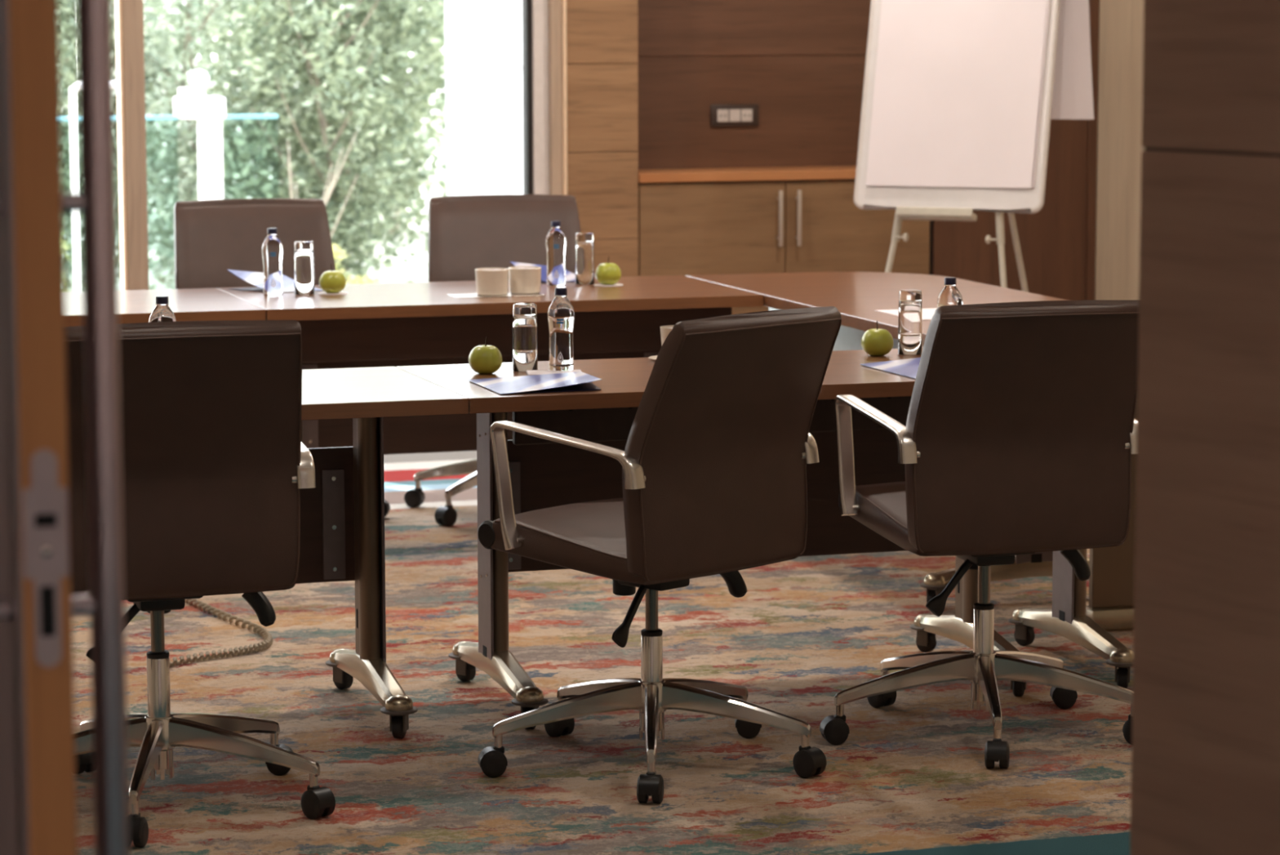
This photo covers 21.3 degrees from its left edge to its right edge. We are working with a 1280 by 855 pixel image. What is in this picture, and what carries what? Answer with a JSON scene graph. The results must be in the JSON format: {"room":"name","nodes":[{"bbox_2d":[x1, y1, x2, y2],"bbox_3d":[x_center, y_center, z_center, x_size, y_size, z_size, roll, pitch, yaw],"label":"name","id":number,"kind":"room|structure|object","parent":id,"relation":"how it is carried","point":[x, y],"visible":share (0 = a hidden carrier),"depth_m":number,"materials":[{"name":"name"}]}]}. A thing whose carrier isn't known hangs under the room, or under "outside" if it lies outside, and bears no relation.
{"room":"conference room","nodes":[
{"label":"conference room","id":0,"kind":"room"},
{"bbox_2d":[444,0,523,195],"bbox_3d":[1.350,-3.697,18.826,4.900,6.200,0.508,-2,8,-17],"label":"wall","id":1,"kind":"structure","parent":0,"point":[484,39],"depth_m":18.15,"materials":[{"name":"white paint"}]},
{"bbox_2d":[566,0,638,277],"bbox_3d":[-0.201,-1.483,12.855,0.280,2.900,0.400,-2,8,-17],"label":"wall panel","id":2,"kind":"object","parent":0,"point":[602,54],"visible":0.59,"depth_m":12.71,"materials":[{"name":"brown wood"}]},
{"bbox_2d":[71,450,1133,854],"bbox_3d":[-0.164,0.889,6.003,9.600,0.100,13.650,-2,8,-17],"label":"floor","id":3,"kind":"structure","parent":0,"point":[910,775],"depth_m":7.43,"materials":[{"name":"carpet"}]},
{"bbox_2d":[64,288,265,326],"bbox_3d":[-1.838,0.028,9.516,1.464,0.739,0.750,-2,8,-17],"label":"meeting table","id":4,"kind":"object","parent":3,"relation":"on","point":[134,306],"visible":0.09,"depth_m":9.43,"materials":[{"name":"brown wood"}]},
{"bbox_2d":[65,320,335,846],"bbox_3d":[-0.982,0.258,6.678,0.693,0.988,0.730,-2,8,-17],"label":"office chair","id":5,"kind":"object","parent":3,"relation":"on","point":[215,464],"visible":0.73,"depth_m":6.46,"materials":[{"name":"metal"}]},
{"bbox_2d":[169,598,272,666],"bbox_3d":[-1.079,0.497,8.647,0.281,0.023,1.077,-1,7,-7],"label":"coiled cable","id":6,"kind":"object","parent":3,"relation":"on","point":[266,635],"visible":0.86,"depth_m":8.35,"materials":[{"name":"plastic"}]},
{"bbox_2d":[173,198,390,516],"bbox_3d":[-1.097,-0.191,10.317,0.712,0.972,0.730,-2,7,-15],"label":"office chair","id":7,"kind":"object","parent":3,"relation":"on","point":[211,237],"visible":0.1,"depth_m":10.49,"materials":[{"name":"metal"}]},
{"bbox_2d":[295,366,468,737],"bbox_3d":[-1.163,0.294,7.389,1.461,0.739,0.675,-2,8,-17],"label":"meeting table","id":8,"kind":"object","parent":3,"relation":"on","point":[342,517],"visible":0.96,"depth_m":7.53,"materials":[{"name":"brown wood"}]},
{"bbox_2d":[148,295,176,322],"bbox_3d":[-1.060,-0.196,7.554,0.061,0.190,0.061,5,9,38],"label":"water bottle","id":9,"kind":"object","parent":8,"relation":"on","point":[162,312],"visible":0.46,"depth_m":7.53,"materials":[{"name":"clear plastic"}]},
{"bbox_2d":[217,275,763,454],"bbox_3d":[-0.447,-0.030,9.952,1.446,0.739,0.750,-2,8,-17],"label":"meeting table","id":10,"kind":"object","parent":3,"relation":"on","point":[371,325],"visible":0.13,"depth_m":9.78,"materials":[{"name":"brown wood"}]},
{"bbox_2d":[262,227,283,294],"bbox_3d":[-1.059,-0.479,9.806,0.061,0.190,0.061,-4,8,-29],"label":"water bottle","id":11,"kind":"object","parent":10,"relation":"on","point":[272,246],"visible":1,"depth_m":9.79,"materials":[{"name":"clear plastic"}]},
{"bbox_2d":[226,269,322,292],"bbox_3d":[-1.067,-0.431,9.953,0.188,0.058,0.226,-6,9,-39],"label":"brochure","id":12,"kind":"object","parent":10,"relation":"on","point":[255,278],"visible":0.53,"depth_m":9.97,"materials":[{"name":"white paper"}]},
{"bbox_2d":[294,240,314,294],"bbox_3d":[-0.970,-0.462,9.821,0.058,0.152,0.058,-2,8,-17],"label":"drinking glass","id":13,"kind":"object","parent":10,"relation":"on","point":[304,250],"visible":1,"depth_m":9.80,"materials":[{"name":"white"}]},
{"bbox_2d":[317,291,347,294],"bbox_3d":[-0.889,-0.388,9.835,0.089,0.002,0.089,-2,8,-17],"label":"coaster","id":14,"kind":"object","parent":10,"relation":"on","point":[340,292],"visible":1,"depth_m":9.81,"materials":[{"name":"paper"}]},
{"bbox_2d":[319,264,346,293],"bbox_3d":[-0.889,-0.430,9.830,0.077,0.082,0.077,5,9,36],"label":"apple","id":15,"kind":"object","parent":14,"relation":"on","point":[330,282],"visible":1,"depth_m":9.80,"materials":[{"name":"green food"}]},
{"bbox_2d":[448,292,545,298],"bbox_3d":[-0.411,-0.380,9.761,0.260,0.002,0.120,-2,8,-17],"label":"serving tray","id":16,"kind":"object","parent":10,"relation":"on","point":[473,295],"visible":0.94,"depth_m":9.73,"materials":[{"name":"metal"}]},
{"bbox_2d":[475,267,508,295],"bbox_3d":[-0.424,-0.417,9.747,0.097,0.074,0.097,-2,8,-17],"label":"ramekin","id":17,"kind":"object","parent":16,"relation":"on","point":[489,281],"visible":1,"depth_m":9.71,"materials":[{"name":"beige ceramic"}]},
{"bbox_2d":[507,266,541,293],"bbox_3d":[-0.332,-0.424,9.802,0.097,0.074,0.097,3,8,26],"label":"ramekin","id":18,"kind":"object","parent":16,"relation":"on","point":[522,279],"visible":1,"depth_m":9.77,"materials":[{"name":"beige ceramic"}]},
{"bbox_2d":[510,261,575,283],"bbox_3d":[-0.266,-0.471,10.255,0.212,0.058,0.137,-5,8,-32],"label":"brochure","id":19,"kind":"object","parent":10,"relation":"on","point":[570,277],"visible":0.31,"depth_m":10.27,"materials":[{"name":"white paper"}]},
{"bbox_2d":[545,220,566,285],"bbox_3d":[-0.249,-0.517,10.096,0.061,0.190,0.061,-3,8,-23],"label":"water bottle","id":20,"kind":"object","parent":10,"relation":"on","point":[555,242],"visible":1,"depth_m":10.07,"materials":[{"name":"clear plastic"}]},
{"bbox_2d":[575,231,594,284],"bbox_3d":[-0.165,-0.504,10.146,0.058,0.152,0.058,-2,8,-17],"label":"drinking glass","id":21,"kind":"object","parent":10,"relation":"on","point":[584,241],"visible":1,"depth_m":10.12,"materials":[{"name":"clear glass"}]},
{"bbox_2d":[593,283,622,286],"bbox_3d":[-0.094,-0.423,10.104,0.089,0.002,0.089,-2,8,-17],"label":"coaster","id":22,"kind":"object","parent":10,"relation":"on","point":[597,284],"visible":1,"depth_m":10.08,"materials":[{"name":"paper"}]},
{"bbox_2d":[595,256,621,284],"bbox_3d":[-0.094,-0.466,10.100,0.077,0.082,0.077,7,10,43],"label":"apple","id":23,"kind":"object","parent":22,"relation":"on","point":[606,273],"visible":1,"depth_m":10.07,"materials":[{"name":"green food"}]},
{"bbox_2d":[404,194,581,525],"bbox_3d":[-0.369,-0.220,10.547,0.709,0.969,0.704,-1,7,-9],"label":"office chair","id":24,"kind":"object","parent":3,"relation":"on","point":[466,233],"visible":0.23,"depth_m":10.71,"materials":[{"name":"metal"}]},
{"bbox_2d":[477,306,841,803],"bbox_3d":[0.025,0.221,7.054,0.705,0.963,0.707,7,10,44],"label":"office chair","id":25,"kind":"object","parent":3,"relation":"on","point":[720,445],"visible":1,"depth_m":6.87,"materials":[{"name":"brown leather"}]},
{"bbox_2d":[395,347,1026,728],"bbox_3d":[0.228,0.236,7.824,1.449,0.739,0.675,-2,8,-17],"label":"meeting table","id":26,"kind":"object","parent":3,"relation":"on","point":[544,473],"visible":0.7,"depth_m":7.76,"materials":[{"name":"brown wood"}]},
{"bbox_2d":[468,337,502,373],"bbox_3d":[-0.350,-0.164,7.720,0.077,0.082,0.077,-2,8,-17],"label":"apple","id":27,"kind":"object","parent":26,"relation":"on","point":[482,359],"visible":1,"depth_m":7.69,"materials":[{"name":"green food"}]},
{"bbox_2d":[512,302,537,371],"bbox_3d":[-0.263,-0.206,7.774,0.058,0.152,0.058,-2,8,-17],"label":"drinking glass","id":28,"kind":"object","parent":26,"relation":"on","point":[525,345],"visible":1,"depth_m":7.75,"materials":[{"name":"clear glass"}]},
{"bbox_2d":[467,371,602,394],"bbox_3d":[-0.216,-0.106,7.490,0.274,0.023,0.320,-2,8,-17],"label":"brochure","id":29,"kind":"object","parent":26,"relation":"on","point":[578,380],"visible":1,"depth_m":7.45,"materials":[{"name":"paper"}]},
{"bbox_2d":[525,369,581,375],"bbox_3d":[-0.193,-0.123,7.707,0.126,0.005,0.094,-1,7,-5],"label":"notepad","id":30,"kind":"object","parent":26,"relation":"on","point":[530,372],"visible":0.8,"depth_m":7.71,"materials":[{"name":"paper"}]},
{"bbox_2d":[547,287,574,370],"bbox_3d":[-0.180,-0.223,7.751,0.061,0.190,0.061,-2,8,-17],"label":"water bottle","id":31,"kind":"object","parent":26,"relation":"on","point":[561,313],"visible":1,"depth_m":7.73,"materials":[{"name":"clear plastic"}]},
{"bbox_2d":[556,318,564,323],"bbox_3d":[-0.181,-0.241,7.718,0.016,0.011,0.001,0,7,2],"label":"print","id":32,"kind":"object","parent":31,"relation":"attached to","point":[558,320],"depth_m":7.72},
{"bbox_2d":[648,355,657,360],"bbox_3d":[0.086,-0.160,7.981,0.134,0.008,0.134,-2,8,-17],"label":"saucer","id":33,"kind":"object","parent":26,"relation":"on","point":[653,357],"visible":0.14,"depth_m":7.99,"materials":[{"name":"beige ceramic"}]},
{"bbox_2d":[659,324,674,345],"bbox_3d":[0.091,-0.200,7.977,0.089,0.072,0.089,-2,8,-17],"label":"coffee cup","id":34,"kind":"object","parent":33,"relation":"on","point":[664,330],"visible":0.1,"depth_m":7.95,"materials":[{"name":"beige ceramic"}]},
{"bbox_2d":[861,320,893,355],"bbox_3d":[0.564,-0.212,8.090,0.077,0.082,0.077,1,7,9],"label":"apple","id":35,"kind":"object","parent":26,"relation":"on","point":[877,341],"visible":1,"depth_m":8.06,"materials":[{"name":"green food"}]},
{"bbox_2d":[860,357,920,378],"bbox_3d":[0.659,-0.139,7.797,0.239,0.007,0.408,-2,8,-17],"label":"brochure","id":36,"kind":"object","parent":26,"relation":"on","point":[908,367],"visible":0.36,"depth_m":7.82,"materials":[{"name":"blue paper"}]},
{"bbox_2d":[897,288,922,355],"bbox_3d":[0.645,-0.252,8.121,0.058,0.152,0.058,-2,8,-17],"label":"drinking glass","id":37,"kind":"object","parent":26,"relation":"on","point":[910,300],"visible":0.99,"depth_m":8.10,"materials":[{"name":"clear glass"}]},
{"bbox_2d":[937,276,963,307],"bbox_3d":[0.731,-0.258,8.020,0.061,0.190,0.061,-5,9,-34],"label":"water bottle","id":38,"kind":"object","parent":26,"relation":"on","point":[949,295],"visible":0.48,"depth_m":8.00,"materials":[{"name":"clear plastic"}]},
{"bbox_2d":[638,178,929,314],"bbox_3d":[0.527,-0.508,13.116,1.184,0.898,0.294,-2,8,-17],"label":"base cabinet","id":39,"kind":"object","parent":3,"relation":"on","point":[685,228],"visible":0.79,"depth_m":12.95,"materials":[{"name":"brown wood"}]},
{"bbox_2d":[638,165,856,182],"bbox_3d":[0.521,-0.975,13.072,1.186,0.036,0.281,-2,8,-17],"label":"countertop","id":40,"kind":"structure","parent":39,"relation":"on","point":[838,172],"depth_m":12.93,"materials":[{"name":"brown wood"}]},
{"bbox_2d":[685,271,1089,602],"bbox_3d":[0.784,-0.002,9.713,0.748,0.739,1.908,-2,8,-17],"label":"meeting table","id":41,"kind":"object","parent":3,"relation":"on","point":[857,295],"visible":0.27,"depth_m":9.70,"materials":[{"name":"brown wood"}]},
{"bbox_2d":[875,307,937,319],"bbox_3d":[0.784,-0.305,9.151,0.210,0.001,0.300,-2,8,-17],"label":"paper sheet","id":42,"kind":"object","parent":41,"relation":"on","point":[927,313],"visible":0.36,"depth_m":9.20,"materials":[{"name":"white paper"}]},
{"bbox_2d":[853,0,1060,292],"bbox_3d":[1.146,-0.850,11.892,0.682,1.877,0.795,3,8,23],"label":"easel","id":43,"kind":"object","parent":3,"relation":"on","point":[909,202],"visible":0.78,"depth_m":11.68,"materials":[{"name":"metal"}]},
{"bbox_2d":[895,206,977,221],"bbox_3d":[1.019,-0.733,11.688,0.275,0.048,0.062,3,8,23],"label":"tray","id":44,"kind":"object","parent":43,"relation":"on","point":[919,213],"depth_m":11.67,"materials":[{"name":"white plastic"}]},
{"bbox_2d":[866,0,1093,188],"bbox_3d":[1.176,-1.297,11.712,0.746,0.928,0.281,3,8,23],"label":"paper pad","id":45,"kind":"object","parent":43,"relation":"attached to","point":[958,84],"visible":0.99,"depth_m":11.70,"materials":[{"name":"white paper"}]},
{"bbox_2d":[819,300,1138,768],"bbox_3d":[0.713,0.185,7.318,0.684,0.966,0.721,-2,7,-16],"label":"office chair","id":46,"kind":"object","parent":3,"relation":"on","point":[1019,437],"visible":0.88,"depth_m":7.09,"materials":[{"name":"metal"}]},
{"bbox_2d":[929,0,1099,300],"bbox_3d":[1.402,-1.544,13.352,0.691,2.890,0.390,-2,8,-17],"label":"wall panel","id":47,"kind":"object","parent":3,"relation":"on","point":[1057,242],"visible":0.09,"depth_m":13.29,"materials":[{"name":"brown wood"}]},
{"bbox_2d":[922,332,1137,688],"bbox_3d":[1.155,0.175,8.298,0.900,0.740,1.028,-2,8,-17],"label":"table","id":48,"kind":"object","parent":3,"relation":"on","point":[1112,577],"visible":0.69,"depth_m":8.35,"materials":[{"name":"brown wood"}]},
{"bbox_2d":[1129,0,1279,854],"bbox_3d":[0.852,0.003,3.691,0.042,2.210,0.860,-5,9,-35],"label":"wall","id":49,"kind":"structure","parent":3,"relation":"on","point":[1206,748],"depth_m":3.93,"materials":[{"name":"brown wood"}]},
{"bbox_2d":[636,0,871,169],"bbox_3d":[0.458,-1.528,13.201,1.188,2.900,0.130,-2,8,-17],"label":"wall","id":50,"kind":"structure","parent":0,"point":[802,62],"depth_m":13.15,"materials":[{"name":"brown wood"}]},
{"bbox_2d":[710,104,758,126],"bbox_3d":[0.366,-1.204,13.134,0.196,0.084,0.016,-2,8,-17],"label":"wall socket","id":51,"kind":"object","parent":50,"relation":"attached to","point":[721,115],"visible":1,"depth_m":13.13,"materials":[{"name":"black plastic"}]},
{"bbox_2d":[1094,0,1145,300],"bbox_3d":[3.076,-1.066,9.484,0.150,2.900,8.850,-2,8,-17],"label":"wall","id":52,"kind":"structure","parent":0,"point":[1121,22],"depth_m":13.14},
{"bbox_3d":[-2.641,-2.735,11.870,4.862,0.160,0.300,-2,8,-17],"label":"wall","id":53,"kind":"structure","parent":0,"visible":0},
{"bbox_2d":[75,0,567,290],"bbox_3d":[-2.418,-1.293,12.019,4.462,2.740,0.132,-2,8,-17],"label":"window","id":54,"kind":"structure","parent":53,"relation":"in","point":[544,22],"depth_m":12.60,"materials":[{"name":"clear glass"}]},
{"bbox_3d":[-1.690,-0.301,3.467,1.770,2.900,0.150,-2,8,-17],"label":"wall","id":55,"kind":"structure","parent":0,"visible":0},
{"bbox_2d":[0,0,129,854],"bbox_3d":[-0.632,0.057,3.288,0.153,2.210,0.866,-2,8,-17],"label":"door","id":56,"kind":"structure","parent":55,"relation":"in","point":[38,798],"depth_m":2.91,"materials":[{"name":"wood"}]},
{"label":"outside","id":57,"kind":"structure","parent":0,"visible":0},
{"bbox_2d":[60,94,446,291],"bbox_3d":[-8.068,-2.696,35.484,34.000,0.100,47.350,-2,8,-17],"label":"ground","id":58,"kind":"structure","parent":57,"point":[399,273],"depth_m":22.49,"materials":[{"name":"stone"}]},
{"bbox_2d":[62,230,72,292],"bbox_3d":[-3.278,-0.997,17.458,0.745,1.076,0.764,0,7,4],"label":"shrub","id":59,"kind":"object","parent":58,"relation":"on","point":[65,255],"visible":0.02,"depth_m":17.50,"materials":[{"name":"green plant"}]},
{"bbox_2d":[69,80,115,291],"bbox_3d":[-2.480,-0.924,15.581,0.240,1.320,0.040,-2,8,-17],"label":"post","id":60,"kind":"object","parent":58,"relation":"on","point":[73,91],"visible":0.44,"depth_m":15.51,"materials":[{"name":"white paint"}]},
{"bbox_2d":[57,0,159,265],"bbox_3d":[-4.072,-2.588,19.101,2.923,3.921,2.292,-2,8,-17],"label":"tree","id":61,"kind":"object","parent":58,"relation":"on","point":[73,66],"visible":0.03,"depth_m":19.11,"materials":[{"name":"green plant"}]},
{"bbox_2d":[57,0,188,292],"bbox_3d":[-3.272,-1.757,18.807,1.417,2.331,1.145,1,7,10],"label":"tree","id":62,"kind":"object","parent":58,"relation":"on","point":[67,19],"visible":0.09,"depth_m":18.64,"materials":[{"name":"green plant"}]},
{"bbox_2d":[59,0,237,190],"bbox_3d":[-5.434,-4.101,25.829,6.032,5.263,3.354,-4,8,-29],"label":"tree","id":63,"kind":"object","parent":58,"relation":"on","point":[149,0],"visible":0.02,"depth_m":26.31,"materials":[{"name":"green plant"}]},
{"bbox_2d":[60,114,279,200],"bbox_3d":[-3.030,-0.926,15.829,2.740,1.025,0.040,-2,8,-17],"label":"glass railing","id":64,"kind":"object","parent":58,"relation":"on","point":[239,116],"visible":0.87,"depth_m":16.09,"materials":[{"name":"clear glass"}]},
{"bbox_2d":[60,0,313,289],"bbox_3d":[-2.500,-1.723,18.942,1.508,2.195,1.101,-2,8,-17],"label":"tree","id":65,"kind":"object","parent":58,"relation":"on","point":[182,15],"visible":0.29,"depth_m":18.81,"materials":[{"name":"green plant"}]},
{"bbox_2d":[59,0,324,266],"bbox_3d":[-3.462,-3.146,21.829,3.496,4.342,2.349,-3,8,-21],"label":"tree","id":66,"kind":"object","parent":58,"relation":"on","point":[202,60],"visible":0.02,"depth_m":21.66,"materials":[{"name":"green plant"}]},
{"bbox_2d":[173,69,226,199],"bbox_3d":[-2.078,-1.012,16.121,0.200,1.360,0.200,-3,8,-23],"label":"post","id":67,"kind":"object","parent":58,"relation":"on","point":[191,103],"visible":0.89,"depth_m":16.04,"materials":[{"name":"paint"}]},
{"bbox_2d":[177,87,195,97],"bbox_3d":[-2.137,-1.577,16.025,0.065,0.045,0.060,-3,8,-23],"label":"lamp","id":68,"kind":"object","parent":67,"relation":"on","point":[183,92],"depth_m":16.00,"materials":[{"name":"white"}]},
{"bbox_2d":[179,0,445,282],"bbox_3d":[-1.792,-1.756,18.743,1.463,2.188,1.178,0,7,4],"label":"tree","id":69,"kind":"object","parent":58,"relation":"on","point":[351,81],"visible":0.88,"depth_m":18.65,"materials":[{"name":"green plant"}]},
{"bbox_2d":[186,0,446,282],"bbox_3d":[-1.724,-2.562,19.559,1.954,3.695,1.987,1,7,10],"label":"tree","id":70,"kind":"object","parent":58,"relation":"on","point":[440,27],"visible":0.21,"depth_m":19.45,"materials":[{"name":"green plant"}]},
{"bbox_2d":[202,0,446,236],"bbox_3d":[-1.859,-3.725,24.490,2.912,4.824,3.044,2,7,13],"label":"tree","id":71,"kind":"object","parent":58,"relation":"on","point":[434,145],"visible":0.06,"depth_m":24.48,"materials":[{"name":"green plant"}]},
{"bbox_2d":[287,132,382,284],"bbox_3d":[-1.831,-1.024,17.681,0.818,1.012,0.685,-6,9,-37],"label":"shrub","id":72,"kind":"object","parent":58,"relation":"on","point":[336,251],"visible":0.06,"depth_m":17.72,"materials":[{"name":"green plant"}]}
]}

